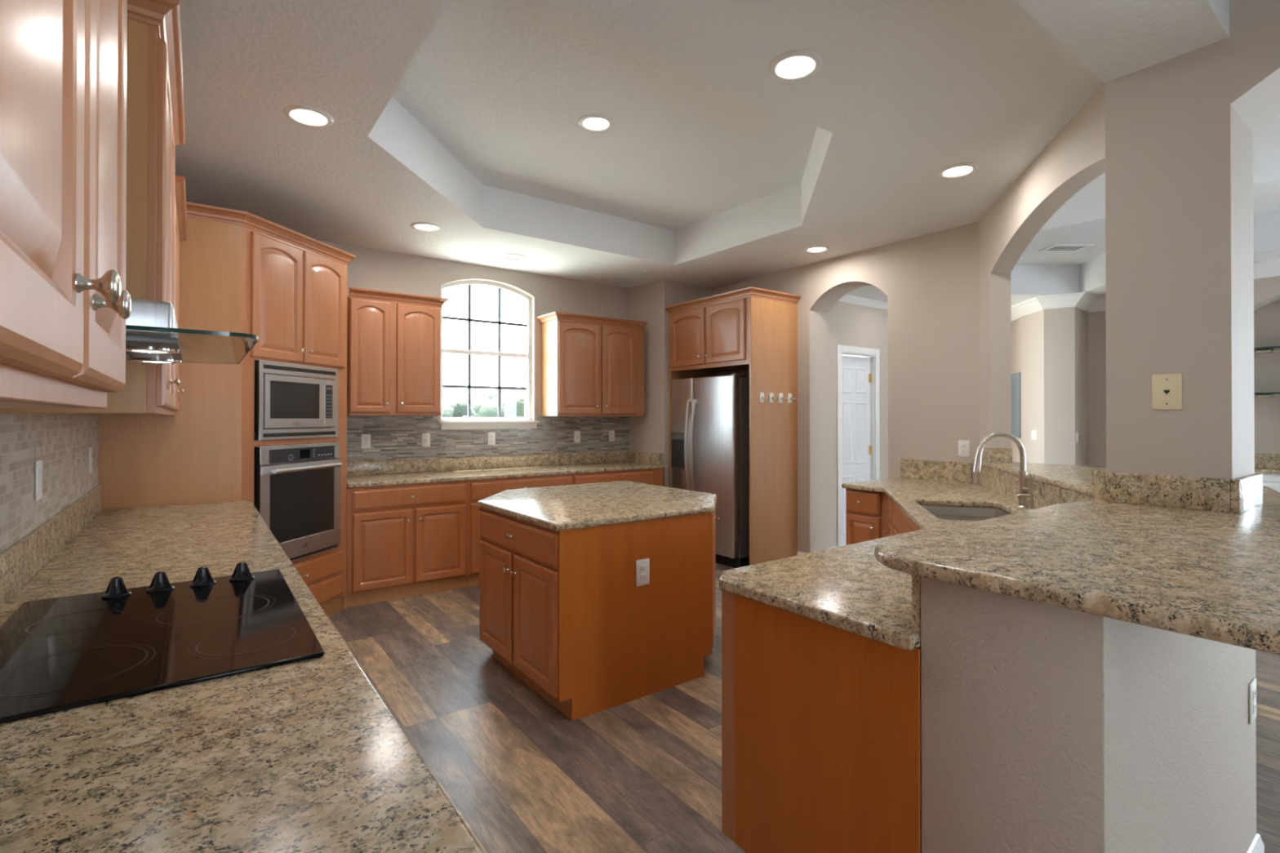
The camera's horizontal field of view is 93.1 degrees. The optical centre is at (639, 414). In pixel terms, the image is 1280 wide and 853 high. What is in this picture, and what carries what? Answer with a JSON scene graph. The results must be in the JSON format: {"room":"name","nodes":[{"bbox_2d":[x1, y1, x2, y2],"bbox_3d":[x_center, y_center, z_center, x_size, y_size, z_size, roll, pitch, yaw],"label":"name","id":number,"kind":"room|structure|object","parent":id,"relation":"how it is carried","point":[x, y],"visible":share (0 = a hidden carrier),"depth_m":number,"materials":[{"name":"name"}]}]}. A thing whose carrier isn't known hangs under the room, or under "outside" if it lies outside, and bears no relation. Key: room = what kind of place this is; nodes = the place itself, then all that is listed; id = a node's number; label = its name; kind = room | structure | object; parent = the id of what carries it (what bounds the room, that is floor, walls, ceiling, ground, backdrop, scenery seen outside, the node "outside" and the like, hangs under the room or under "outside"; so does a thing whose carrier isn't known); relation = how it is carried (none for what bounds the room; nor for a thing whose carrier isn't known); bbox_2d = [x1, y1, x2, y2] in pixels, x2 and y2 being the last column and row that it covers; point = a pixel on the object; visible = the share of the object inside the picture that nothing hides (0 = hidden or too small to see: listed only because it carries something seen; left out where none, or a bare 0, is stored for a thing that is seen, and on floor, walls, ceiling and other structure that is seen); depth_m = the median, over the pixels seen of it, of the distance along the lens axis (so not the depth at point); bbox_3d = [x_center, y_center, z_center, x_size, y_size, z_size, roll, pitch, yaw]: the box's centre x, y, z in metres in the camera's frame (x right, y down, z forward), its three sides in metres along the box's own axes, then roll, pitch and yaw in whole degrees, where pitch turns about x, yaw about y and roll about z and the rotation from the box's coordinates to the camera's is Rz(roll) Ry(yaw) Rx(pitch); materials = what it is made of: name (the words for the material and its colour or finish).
{"room":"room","nodes":[
{"label":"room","id":0,"kind":"room"},
{"bbox_2d":[253,240,628,462],"bbox_3d":[-1.881,-0.229,5.475,4.564,3.300,0.160,0,0,-36],"label":"wall","id":1,"kind":"structure","parent":0,"point":[371,268],"depth_m":5.79,"materials":[{"name":"beige paint"}]},
{"bbox_2d":[361,434,370,448],"bbox_3d":[-2.286,0.225,5.061,0.072,0.118,0.008,0,0,-36],"label":"wall outlet","id":2,"kind":"object","parent":1,"relation":"attached to","point":[366,438],"visible":1,"depth_m":5.06,"materials":[{"name":"white plastic"}]},
{"bbox_2d":[346,287,448,415],"bbox_3d":[-2.025,-0.483,5.029,0.764,0.983,0.387,0,0,-36],"label":"upper cabinet","id":3,"kind":"object","parent":1,"relation":"attached to","point":[393,339],"visible":1,"depth_m":4.88,"materials":[{"name":"brown wood"}]},
{"bbox_2d":[422,433,430,446],"bbox_3d":[-1.889,0.226,5.352,0.072,0.118,0.008,0,0,-36],"label":"wall outlet","id":4,"kind":"object","parent":1,"relation":"attached to","point":[425,437],"visible":1,"depth_m":5.35,"materials":[{"name":"white plastic"}]},
{"bbox_2d":[346,415,628,462],"bbox_3d":[-1.307,0.201,5.789,2.934,0.382,0.008,0,0,-36],"label":"backsplash","id":5,"kind":"structure","parent":1,"relation":"attached to","point":[392,437],"depth_m":5.60,"materials":[{"name":"grey tile"}]},
{"bbox_2d":[437,280,539,430],"bbox_3d":[-1.441,-0.564,5.758,0.985,1.407,0.185,0,0,-36],"label":"window","id":6,"kind":"structure","parent":1,"relation":"in","point":[446,423],"depth_m":5.80,"materials":[{"name":"white paint"}]},
{"bbox_2d":[488,432,495,444],"bbox_3d":[-1.397,0.228,5.713,0.072,0.118,0.008,0,0,-36],"label":"wall outlet","id":7,"kind":"object","parent":1,"relation":"attached to","point":[491,436],"visible":1,"depth_m":5.71,"materials":[{"name":"white plastic"}]},
{"bbox_2d":[346,450,661,475],"bbox_3d":[-1.140,0.450,5.551,2.931,0.112,0.586,0,0,-36],"label":"backsplash","id":8,"kind":"structure","parent":1,"relation":"attached to","point":[380,467],"depth_m":5.71,"materials":[{"name":"beige stone"}]},
{"bbox_2d":[573,431,580,442],"bbox_3d":[-0.646,0.230,6.262,0.072,0.118,0.008,0,0,-36],"label":"wall outlet","id":9,"kind":"object","parent":1,"relation":"attached to","point":[576,433],"visible":1,"depth_m":6.26,"materials":[{"name":"white plastic"}]},
{"bbox_2d":[536,311,647,416],"bbox_3d":[-0.473,-0.472,6.166,1.082,0.983,0.387,0,0,-36],"label":"upper cabinet","id":10,"kind":"object","parent":1,"relation":"attached to","point":[592,366],"visible":1,"depth_m":5.98,"materials":[{"name":"brown wood"}]},
{"bbox_2d":[608,430,614,441],"bbox_3d":[-0.302,0.232,6.515,0.072,0.118,0.008,0,0,-36],"label":"wall outlet","id":11,"kind":"object","parent":1,"relation":"attached to","point":[611,433],"visible":1,"depth_m":6.51,"materials":[{"name":"white plastic"}]},
{"bbox_2d":[392,0,817,231],"bbox_3d":[-0.096,-1.752,3.792,3.120,0.060,2.670,0,0,-36],"label":"ceiling","id":12,"kind":"structure","parent":0,"point":[505,86],"depth_m":3.54,"materials":[{"name":"white"}]},
{"bbox_2d":[577,114,613,132],"bbox_3d":[-0.260,-1.718,3.585,0.210,0.010,0.210,0,0,-36],"label":"recessed light","id":13,"kind":"object","parent":12,"relation":"in","point":[590,122],"visible":1,"depth_m":3.57,"materials":[{"name":"white paint"}]},
{"bbox_2d":[583,118,608,128],"bbox_3d":[-0.260,-1.720,3.585,0.146,0.005,0.146,0,0,-36],"label":"diffuser","id":14,"kind":"object","parent":13,"relation":"attached to","point":[588,123],"depth_m":3.58,"materials":[{"name":"beige"}]},
{"bbox_2d":[628,280,712,487],"bbox_3d":[0.398,-0.223,6.805,1.016,3.300,0.707,0,0,-36],"label":"wall","id":15,"kind":"structure","parent":0,"point":[647,303],"depth_m":6.38,"materials":[{"name":"beige paint"}]},
{"bbox_2d":[174,0,1279,306],"bbox_3d":[2.632,-1.594,3.763,9.714,0.386,8.147,0,0,-36],"label":"ceiling","id":16,"kind":"structure","parent":0,"point":[906,91],"depth_m":3.11,"materials":[{"name":"white"}]},
{"bbox_2d":[283,104,333,128],"bbox_3d":[-1.561,-1.401,2.857,0.210,0.010,0.210,0,0,-36],"label":"recessed light","id":17,"kind":"object","parent":16,"relation":"in","point":[304,115],"visible":1,"depth_m":2.85,"materials":[{"name":"white paint"}]},
{"bbox_2d":[291,109,326,124],"bbox_3d":[-1.561,-1.402,2.857,0.146,0.005,0.146,0,0,-36],"label":"diffuser","id":18,"kind":"object","parent":17,"relation":"attached to","point":[298,116],"depth_m":2.85,"materials":[{"name":"beige"}]},
{"bbox_2d":[410,222,439,231],"bbox_3d":[-1.595,-1.393,4.511,0.210,0.010,0.210,0,0,-36],"label":"recessed light","id":19,"kind":"object","parent":16,"relation":"in","point":[421,226],"visible":1,"depth_m":4.50,"materials":[{"name":"white paint"}]},
{"bbox_2d":[415,224,435,230],"bbox_3d":[-1.595,-1.394,4.511,0.146,0.005,0.146,0,0,-36],"label":"diffuser","id":20,"kind":"object","parent":19,"relation":"attached to","point":[418,227],"depth_m":4.51,"materials":[{"name":"beige"}]},
{"bbox_2d":[502,253,527,260],"bbox_3d":[-1.105,-1.389,5.366,0.210,0.010,0.210,0,0,-36],"label":"recessed light","id":21,"kind":"object","parent":16,"relation":"in","point":[508,256],"visible":1,"depth_m":5.35,"materials":[{"name":"white paint"}]},
{"bbox_2d":[506,255,523,259],"bbox_3d":[-1.105,-1.390,5.366,0.146,0.005,0.146,0,0,-36],"label":"diffuser","id":22,"kind":"object","parent":21,"relation":"attached to","point":[508,257],"depth_m":5.37,"materials":[{"name":"white"}]},
{"bbox_2d":[643,268,665,274],"bbox_3d":[0.140,-1.386,5.895,0.210,0.010,0.210,0,0,-36],"label":"recessed light","id":23,"kind":"object","parent":16,"relation":"in","point":[651,271],"visible":1,"depth_m":5.88,"materials":[{"name":"white paint"}]},
{"bbox_2d":[647,270,662,273],"bbox_3d":[0.140,-1.388,5.895,0.146,0.005,0.146,0,0,-36],"label":"diffuser","id":24,"kind":"object","parent":23,"relation":"attached to","point":[648,271],"depth_m":5.90,"materials":[{"name":"white"}]},
{"bbox_2d":[768,49,822,81],"bbox_3d":[0.626,-1.403,2.448,0.210,0.010,0.210,0,0,-36],"label":"recessed light","id":25,"kind":"object","parent":16,"relation":"in","point":[794,65],"visible":1,"depth_m":2.44,"materials":[{"name":"white paint"}]},
{"bbox_2d":[776,56,813,75],"bbox_3d":[0.626,-1.404,2.448,0.146,0.005,0.146,0,0,-36],"label":"diffuser","id":26,"kind":"object","parent":25,"relation":"attached to","point":[788,65],"depth_m":2.44,"materials":[{"name":"beige"}]},
{"bbox_2d":[804,245,830,253],"bbox_3d":[1.490,-1.390,5.111,0.210,0.010,0.210,0,0,-36],"label":"recessed light","id":27,"kind":"object","parent":16,"relation":"in","point":[814,249],"visible":1,"depth_m":5.10,"materials":[{"name":"white paint"}]},
{"bbox_2d":[808,247,826,251],"bbox_3d":[1.490,-1.392,5.111,0.146,0.005,0.146,0,0,-36],"label":"diffuser","id":28,"kind":"object","parent":27,"relation":"attached to","point":[811,249],"depth_m":5.11,"materials":[{"name":"beige"}]},
{"bbox_2d":[937,163,978,178],"bbox_3d":[1.826,-1.398,3.487,0.210,0.010,0.210,0,0,-36],"label":"recessed light","id":29,"kind":"object","parent":16,"relation":"in","point":[960,170],"visible":1,"depth_m":3.48,"materials":[{"name":"white paint"}]},
{"bbox_2d":[943,166,972,176],"bbox_3d":[1.826,-1.399,3.487,0.146,0.005,0.146,0,0,-36],"label":"diffuser","id":30,"kind":"object","parent":29,"relation":"attached to","point":[954,171],"depth_m":3.49,"materials":[{"name":"beige"}]},
{"bbox_2d":[1038,244,1093,252],"bbox_3d":[4.400,-1.719,6.269,0.400,0.012,0.240,0,0,0],"label":"ceiling vent","id":31,"kind":"object","parent":16,"relation":"in","point":[1055,247],"visible":1,"depth_m":6.26,"materials":[{"name":"metal"}]},
{"bbox_2d":[328,562,1279,852],"bbox_3d":[3.045,1.474,3.959,10.800,0.120,9.200,0,0,-36],"label":"floor","id":32,"kind":"structure","parent":0,"point":[642,775],"depth_m":2.60,"materials":[{"name":"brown wood"}]},
{"bbox_2d":[98,201,355,616],"bbox_3d":[-2.621,0.125,4.025,1.354,2.578,1.297,0,0,-36],"label":"oven tower","id":33,"kind":"object","parent":32,"relation":"on","point":[242,272],"visible":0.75,"depth_m":3.49,"materials":[{"name":"brown wood"}]},
{"bbox_2d":[253,360,338,439],"bbox_3d":[-2.414,-0.083,3.992,0.456,0.478,0.699,0,0,11],"label":"microwave","id":34,"kind":"object","parent":33,"relation":"in","point":[292,401],"visible":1,"depth_m":3.88,"materials":[{"name":"silver metal"}]},
{"bbox_2d":[253,441,342,561],"bbox_3d":[-2.422,0.567,4.000,0.596,0.746,0.706,0,0,11],"label":"wall oven","id":35,"kind":"object","parent":33,"relation":"in","point":[297,486],"visible":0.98,"depth_m":3.92,"materials":[{"name":"silver"}]},
{"bbox_2d":[346,480,467,607],"bbox_3d":[-1.936,0.980,4.911,0.902,0.877,0.651,0,0,-36],"label":"base cabinet","id":36,"kind":"object","parent":32,"relation":"on","point":[407,540],"visible":0.98,"depth_m":4.65,"materials":[{"name":"brown wood"}]},
{"bbox_2d":[466,474,572,587],"bbox_3d":[-1.178,0.982,5.467,0.975,0.877,0.651,0,0,-36],"label":"base cabinet","id":37,"kind":"object","parent":32,"relation":"on","point":[477,490],"visible":0.22,"depth_m":5.00,"materials":[{"name":"brown wood"}]},
{"bbox_2d":[479,507,719,720],"bbox_3d":[-0.255,0.973,3.647,1.326,0.878,1.318,0,0,-36],"label":"kitchen island","id":38,"kind":"object","parent":32,"relation":"on","point":[565,612],"visible":0.98,"depth_m":3.00,"materials":[{"name":"orange wood"}]},
{"bbox_2d":[477,480,716,531],"bbox_3d":[-0.240,0.516,3.670,1.342,0.035,1.372,0,0,-36],"label":"island countertop","id":39,"kind":"structure","parent":38,"relation":"on","point":[566,507],"depth_m":3.36,"materials":[{"name":"stone"}]},
{"bbox_2d":[635,558,649,586],"bbox_3d":[0.014,0.787,3.022,0.082,0.130,0.008,0,0,-36],"label":"wall outlet","id":40,"kind":"object","parent":38,"relation":"attached to","point":[642,566],"visible":1,"depth_m":3.02,"materials":[{"name":"white plastic"}]},
{"bbox_2d":[572,468,662,486],"bbox_3d":[-0.357,0.985,6.068,1.056,0.877,0.651,0,0,-36],"label":"base cabinet","id":41,"kind":"object","parent":32,"relation":"on","point":[653,476],"visible":0.2,"depth_m":5.85,"materials":[{"name":"brown wood"}]},
{"bbox_2d":[346,450,665,488],"bbox_3d":[-1.119,0.468,5.534,2.945,0.148,0.638,0,0,-36],"label":"countertop","id":42,"kind":"structure","parent":41,"relation":"on","point":[401,472],"depth_m":5.47,"materials":[{"name":"stone"}]},
{"bbox_2d":[671,373,749,568],"bbox_3d":[0.786,0.523,6.029,0.644,1.800,0.898,0,0,-36],"label":"refrigerator","id":43,"kind":"object","parent":32,"relation":"on","point":[710,432],"visible":0.72,"depth_m":5.68,"materials":[{"name":"grey metal"}]},
{"bbox_2d":[665,286,801,565],"bbox_3d":[0.888,0.157,5.960,0.678,2.533,1.202,0,0,-36],"label":"surround","id":44,"kind":"object","parent":32,"relation":"on","point":[754,330],"visible":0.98,"depth_m":5.56,"materials":[{"name":"brown wood"}]},
{"bbox_2d":[760,392,768,402],"bbox_3d":[1.111,-0.151,5.423,0.083,0.090,0.036,0,0,5],"label":"hook","id":45,"kind":"object","parent":44,"relation":"attached to","point":[762,394],"visible":1,"depth_m":5.42,"materials":[{"name":"silver metal"}]},
{"bbox_2d":[769,392,778,402],"bbox_3d":[1.214,-0.151,5.498,0.083,0.090,0.036,0,0,5],"label":"hook","id":46,"kind":"object","parent":44,"relation":"attached to","point":[772,398],"visible":1,"depth_m":5.49,"materials":[{"name":"silver metal"}]},
{"bbox_2d":[778,393,787,403],"bbox_3d":[1.316,-0.151,5.573,0.083,0.090,0.036,0,0,5],"label":"hook","id":47,"kind":"object","parent":44,"relation":"attached to","point":[781,398],"visible":1,"depth_m":5.56,"materials":[{"name":"silver metal"}]},
{"bbox_2d":[787,393,796,403],"bbox_3d":[1.419,-0.150,5.648,0.083,0.090,0.036,0,0,5],"label":"hook","id":48,"kind":"object","parent":44,"relation":"attached to","point":[789,395],"visible":1,"depth_m":5.64,"materials":[{"name":"silver metal"}]},
{"bbox_2d":[721,589,921,852],"bbox_3d":[0.713,0.964,1.831,0.720,0.878,0.671,0,0,-36],"label":"base cabinet","id":49,"kind":"object","parent":32,"relation":"on","point":[821,753],"visible":0.63,"depth_m":1.58,"materials":[{"name":"brown wood"}]},
{"bbox_2d":[845,488,890,545],"bbox_3d":[1.889,0.977,4.504,0.777,0.878,0.350,0,0,-36],"label":"base cabinet","id":50,"kind":"object","parent":32,"relation":"on","point":[867,518],"visible":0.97,"depth_m":4.29,"materials":[{"name":"brown wood"}]},
{"bbox_2d":[884,497,982,536],"bbox_3d":[1.750,0.972,3.299,0.625,0.878,1.607,0,0,16],"label":"base cabinet","id":51,"kind":"object","parent":32,"relation":"on","point":[900,523],"visible":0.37,"depth_m":3.69,"materials":[{"name":"brown wood"}]},
{"bbox_2d":[719,458,1095,650],"bbox_3d":[1.538,0.439,3.012,1.349,0.183,3.855,0,0,26],"label":"countertop","id":52,"kind":"structure","parent":51,"relation":"on","point":[846,588],"depth_m":1.92,"materials":[{"name":"stone"}]},
{"bbox_2d":[921,505,1011,520],"bbox_3d":[1.727,0.611,3.155,0.464,0.158,0.748,0,0,15],"label":"sink","id":53,"kind":"object","parent":52,"relation":"in","point":[949,513],"visible":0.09,"depth_m":3.46,"materials":[{"name":"silver metal"}]},
{"bbox_2d":[973,431,1032,507],"bbox_3d":[1.928,0.294,3.218,0.277,0.403,0.118,0,0,7],"label":"kitchen faucet","id":54,"kind":"object","parent":52,"relation":"on","point":[1023,473],"visible":0.96,"depth_m":3.23,"materials":[{"name":"silver metal"}]},
{"bbox_2d":[1016,493,1034,510],"bbox_3d":[2.004,0.454,3.148,0.090,0.083,0.040,0,0,15],"label":"soap dispenser","id":55,"kind":"object","parent":52,"relation":"on","point":[1031,502],"visible":0.91,"depth_m":3.14,"materials":[{"name":"silver metal"}]},
{"bbox_2d":[1254,472,1279,492],"bbox_3d":[5.989,0.981,5.437,0.325,0.879,0.990,0,0,-36],"label":"base cabinet","id":56,"kind":"object","parent":32,"relation":"on","point":[1272,481],"visible":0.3,"depth_m":5.53,"materials":[{"name":"white paint"}]},
{"bbox_2d":[1254,453,1279,474],"bbox_3d":[5.997,0.456,5.446,0.315,0.170,0.990,0,0,-36],"label":"countertop","id":57,"kind":"structure","parent":56,"relation":"on","point":[1264,463],"depth_m":5.72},
{"bbox_3d":[0.274,0.954,-0.487,0.675,0.877,0.798,0,0,-36],"label":"base cabinet","id":58,"kind":"object","parent":32,"relation":"on","visible":0},
{"bbox_2d":[0,484,484,852],"bbox_3d":[-0.946,0.440,1.161,0.675,0.164,5.395,0,0,-36],"label":"countertop","id":59,"kind":"structure","parent":58,"relation":"on","point":[306,756],"depth_m":0.88,"materials":[{"name":"stone"}]},
{"bbox_2d":[0,484,102,608],"bbox_3d":[-1.210,0.421,0.968,0.020,0.128,5.395,0,0,-36],"label":"backsplash","id":60,"kind":"structure","parent":59,"relation":"on","point":[20,562],"depth_m":1.93,"materials":[{"name":"beige stone"}]},
{"bbox_2d":[0,561,324,723],"bbox_3d":[-1.107,0.458,1.387,0.567,0.057,0.830,0,0,-36],"label":"cooktop","id":61,"kind":"object","parent":59,"relation":"in","point":[62,653],"visible":1,"depth_m":1.28,"materials":[{"name":"glass"}]},
{"bbox_2d":[712,222,979,553],"bbox_3d":[1.744,-0.229,5.602,0.275,3.300,2.825,0,0,-36],"label":"wall","id":62,"kind":"structure","parent":0,"point":[931,282],"depth_m":4.85,"materials":[{"name":"beige paint"}]},
{"bbox_2d":[958,440,969,456],"bbox_3d":[2.391,0.251,4.478,0.008,0.118,0.082,0,0,-36],"label":"wall outlet","id":63,"kind":"object","parent":62,"relation":"attached to","point":[963,446],"visible":1,"depth_m":4.47,"materials":[{"name":"white plastic"}]},
{"bbox_2d":[827,301,888,547],"bbox_3d":[2.670,-0.224,6.556,2.345,3.300,0.120,0,0,-36],"label":"wall","id":64,"kind":"structure","parent":0,"point":[848,324],"depth_m":6.06,"materials":[{"name":"beige paint"}]},
{"bbox_2d":[842,355,871,546],"bbox_3d":[2.183,0.410,6.194,0.552,2.005,0.047,0,0,-34],"label":"door","id":65,"kind":"structure","parent":64,"relation":"in","point":[856,375],"depth_m":6.19,"materials":[{"name":"white paint"}]},
{"bbox_2d":[836,344,879,546],"bbox_3d":[2.181,0.372,6.184,0.710,2.105,0.138,0,0,-36],"label":"trim","id":66,"kind":"structure","parent":64,"relation":"attached to","point":[842,350],"depth_m":6.15,"materials":[{"name":"white paint"}]},
{"bbox_2d":[837,294,888,310],"bbox_3d":[2.478,-1.143,6.315,1.745,0.065,0.050,0,0,-36],"label":"trim","id":67,"kind":"structure","parent":64,"relation":"attached to","point":[846,298],"depth_m":6.16,"materials":[{"name":"white paint"}]},
{"bbox_2d":[845,285,888,302],"bbox_3d":[2.729,-1.207,5.972,1.745,0.060,0.900,0,0,-36],"label":"ceiling","id":68,"kind":"structure","parent":0,"point":[872,292],"depth_m":5.90,"materials":[{"name":"white"}]},
{"bbox_2d":[978,82,1105,448],"bbox_3d":[2.233,-0.784,3.321,0.125,2.212,2.507,0,0,15],"label":"wall","id":69,"kind":"structure","parent":0,"point":[1075,157],"depth_m":3.77,"materials":[{"name":"beige paint"}]},
{"bbox_2d":[977,446,1012,462],"bbox_3d":[2.469,0.278,4.226,0.146,0.097,0.267,0,0,15],"label":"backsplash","id":70,"kind":"structure","parent":69,"relation":"attached to","point":[988,455],"depth_m":4.10,"materials":[{"name":"beige stone"}]},
{"bbox_2d":[1010,306,1106,467],"bbox_3d":[5.150,0.023,7.523,1.200,2.814,3.150,0,0,-36],"label":"wall","id":71,"kind":"structure","parent":0,"point":[1060,354],"depth_m":7.27,"materials":[{"name":"beige paint"}]},
{"bbox_2d":[1011,372,1021,438],"bbox_3d":[4.921,-0.118,7.964,0.021,0.840,0.440,0,0,16],"label":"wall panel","id":72,"kind":"object","parent":71,"relation":"attached to","point":[1016,377],"visible":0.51,"depth_m":7.86,"materials":[{"name":"grey"}]},
{"bbox_2d":[1031,430,1036,439],"bbox_3d":[4.814,0.250,7.407,0.009,0.117,0.117,0,0,6],"label":"switch plate","id":73,"kind":"object","parent":71,"relation":"attached to","point":[1033,432],"visible":1,"depth_m":7.39,"materials":[{"name":"white plastic"}]},
{"bbox_2d":[1010,291,1106,322],"bbox_3d":[5.210,-1.315,7.142,0.920,0.140,2.155,0,0,-36],"label":"trim","id":74,"kind":"structure","parent":71,"relation":"attached to","point":[1085,301],"depth_m":7.17,"materials":[{"name":"white paint"}]},
{"bbox_2d":[1253,257,1279,279],"bbox_3d":[5.893,-1.324,5.229,0.120,0.140,1.460,0,0,-36],"label":"trim","id":75,"kind":"structure","parent":71,"relation":"attached to","point":[1267,268],"depth_m":5.50,"materials":[{"name":"white paint"}]},
{"bbox_2d":[874,460,1279,655],"bbox_3d":[1.935,0.336,2.420,1.297,0.035,3.895,0,0,32],"label":"bar","id":76,"kind":"object","parent":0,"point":[1213,575],"visible":0.94,"depth_m":1.32,"materials":[{"name":"stone"}]},
{"bbox_2d":[1091,470,1262,513],"bbox_3d":[1.936,0.264,2.204,0.369,0.107,0.410,0,0,-36],"label":"backsplash","id":77,"kind":"structure","parent":76,"relation":"on","point":[1242,494],"depth_m":2.06,"materials":[{"name":"beige stone"}]},
{"bbox_2d":[920,576,1256,852],"bbox_3d":[1.247,0.877,1.595,1.298,1.051,0.339,0,0,-36],"label":"wall","id":78,"kind":"structure","parent":0,"point":[1046,728],"depth_m":1.23,"materials":[{"name":"beige"}]},
{"bbox_2d":[900,458,1095,632],"bbox_3d":[1.743,0.421,2.954,0.848,0.147,3.818,0,0,23],"label":"backsplash","id":79,"kind":"structure","parent":78,"relation":"attached to","point":[1045,495],"depth_m":3.86,"materials":[{"name":"beige stone"}]},
{"bbox_2d":[1248,677,1256,724],"bbox_3d":[1.817,0.849,1.797,0.075,0.118,0.008,0,0,-36],"label":"wall outlet","id":80,"kind":"object","parent":78,"relation":"attached to","point":[1252,685],"visible":1,"depth_m":1.78,"materials":[{"name":"white plastic"}]},
{"bbox_2d":[1252,688,1256,700],"bbox_3d":[1.818,0.828,1.795,0.034,0.027,0.004,0,0,-36],"label":"socket","id":81,"kind":"object","parent":80,"relation":"attached to","point":[1254,690],"depth_m":1.79,"materials":[{"name":"white"}]},
{"bbox_2d":[1246,833,1264,852],"bbox_3d":[1.257,1.336,1.591,1.312,0.133,0.353,0,0,-36],"label":"baseboard","id":82,"kind":"structure","parent":78,"relation":"attached to","point":[1257,846],"depth_m":1.81,"materials":[{"name":"white paint"}]},
{"bbox_2d":[1013,0,1229,83],"bbox_3d":[1.187,-1.561,1.646,1.552,0.672,0.336,0,0,-36],"label":"ceiling","id":83,"kind":"structure","parent":0,"point":[1114,39],"depth_m":1.92,"materials":[{"name":"white"}]},
{"bbox_2d":[1105,37,1231,479],"bbox_3d":[1.954,-0.789,2.203,0.348,2.212,0.334,0,0,-36],"label":"wall column","id":84,"kind":"structure","parent":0,"point":[1168,279],"depth_m":2.08,"materials":[{"name":"beige paint"}]},
{"bbox_2d":[1151,373,1182,409],"bbox_3d":[1.815,-0.078,2.089,0.006,0.122,0.080,0,0,-36],"label":"phone jack","id":85,"kind":"object","parent":84,"relation":"attached to","point":[1166,388],"visible":1,"depth_m":2.09,"materials":[{"name":"beige plastic"}]},
{"bbox_2d":[1229,0,1279,479],"bbox_3d":[2.955,-0.251,0.835,0.348,3.300,3.052,0,0,-36],"label":"wall","id":86,"kind":"structure","parent":0,"point":[1254,24],"depth_m":2.00,"materials":[{"name":"beige paint"}]},
{"bbox_2d":[1253,300,1279,453],"bbox_3d":[6.156,0.014,5.539,0.040,2.814,1.260,0,0,-36],"label":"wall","id":87,"kind":"structure","parent":0,"point":[1266,318],"depth_m":5.77,"materials":[{"name":"beige paint"}]},
{"bbox_2d":[1253,275,1279,311],"bbox_3d":[6.070,0.013,5.352,0.320,2.814,1.460,0,0,-36],"label":"wall","id":88,"kind":"structure","parent":0,"point":[1266,290],"depth_m":5.57,"materials":[{"name":"beige paint"}]},
{"bbox_2d":[1253,346,1279,354],"bbox_3d":[6.019,-0.600,5.466,0.268,0.042,0.990,0,0,-36],"label":"glass shelf","id":89,"kind":"object","parent":88,"relation":"attached to","point":[1262,350],"visible":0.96,"depth_m":5.66,"materials":[{"name":"teal"}]},
{"bbox_2d":[1253,392,1279,398],"bbox_3d":[6.019,-0.180,5.464,0.268,0.042,0.990,0,0,-36],"label":"glass shelf","id":90,"kind":"object","parent":88,"relation":"attached to","point":[1260,395],"visible":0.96,"depth_m":5.65,"materials":[{"name":"teal"}]},
{"bbox_3d":[-1.283,-0.251,0.925,0.150,3.300,8.207,0,0,-36],"label":"wall","id":91,"kind":"structure","parent":0,"visible":0},
{"bbox_2d":[34,459,42,501],"bbox_3d":[-1.913,0.209,1.932,0.008,0.125,0.085,0,0,-36],"label":"wall outlet","id":92,"kind":"object","parent":91,"relation":"attached to","point":[38,464],"visible":1,"depth_m":1.92,"materials":[{"name":"white plastic"}]},
{"bbox_2d":[0,413,98,553],"bbox_3d":[-1.217,0.172,0.967,0.008,0.366,5.400,0,0,-36],"label":"backsplash","id":93,"kind":"structure","parent":91,"relation":"attached to","point":[63,442],"depth_m":1.98,"materials":[{"name":"tile"}]},
{"bbox_2d":[0,0,131,408],"bbox_3d":[-0.583,-0.503,0.415,0.374,0.988,0.795,0,0,-36],"label":"upper cabinet","id":94,"kind":"object","parent":91,"relation":"attached to","point":[65,303],"visible":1,"depth_m":0.42,"materials":[{"name":"brown wood"}]},
{"bbox_2d":[88,446,92,474],"bbox_3d":[-2.611,0.219,2.884,0.008,0.125,0.085,0,0,-36],"label":"wall outlet","id":95,"kind":"object","parent":91,"relation":"attached to","point":[90,458],"visible":1,"depth_m":2.86,"materials":[{"name":"white plastic"}]},
{"bbox_2d":[0,0,185,414],"bbox_3d":[-1.754,-0.578,2.014,0.374,1.153,1.082,0,0,-36],"label":"upper cabinet","id":96,"kind":"object","parent":91,"relation":"attached to","point":[155,113],"visible":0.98,"depth_m":1.69,"materials":[{"name":"brown wood"}]},
{"bbox_2d":[95,175,187,415],"bbox_3d":[-2.353,-0.492,2.832,0.374,0.988,1.046,0,0,-36],"label":"upper cabinet","id":97,"kind":"object","parent":91,"relation":"attached to","point":[180,215],"visible":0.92,"depth_m":2.87,"materials":[{"name":"brown wood"}]},
{"bbox_2d":[125,298,258,364],"bbox_3d":[-1.189,-0.447,1.363,0.516,0.633,0.772,0,0,-36],"label":"range hood","id":98,"kind":"object","parent":91,"relation":"attached to","point":[153,334],"visible":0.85,"depth_m":1.26,"materials":[{"name":"silver metal"}]},
{"label":"outside","id":99,"kind":"structure","parent":0,"visible":0},
{"bbox_3d":[-17.376,1.976,27.938,55.000,0.100,54.373,0,0,-36],"label":"lawn","id":100,"kind":"structure","parent":99,"visible":0},
{"bbox_2d":[442,391,479,417],"bbox_3d":[-4.863,0.757,14.380,2.497,2.694,2.914,0,0,-36],"label":"tree","id":101,"kind":"object","parent":100,"relation":"on","point":[454,405],"visible":0.03,"depth_m":14.52,"materials":[{"name":"green plant"}]},
{"bbox_2d":[471,380,524,417],"bbox_3d":[-4.387,0.603,20.417,4.351,3.502,3.607,0,0,22],"label":"tree","id":102,"kind":"object","parent":100,"relation":"on","point":[512,401],"visible":0.15,"depth_m":18.71,"materials":[{"name":"green plant"}]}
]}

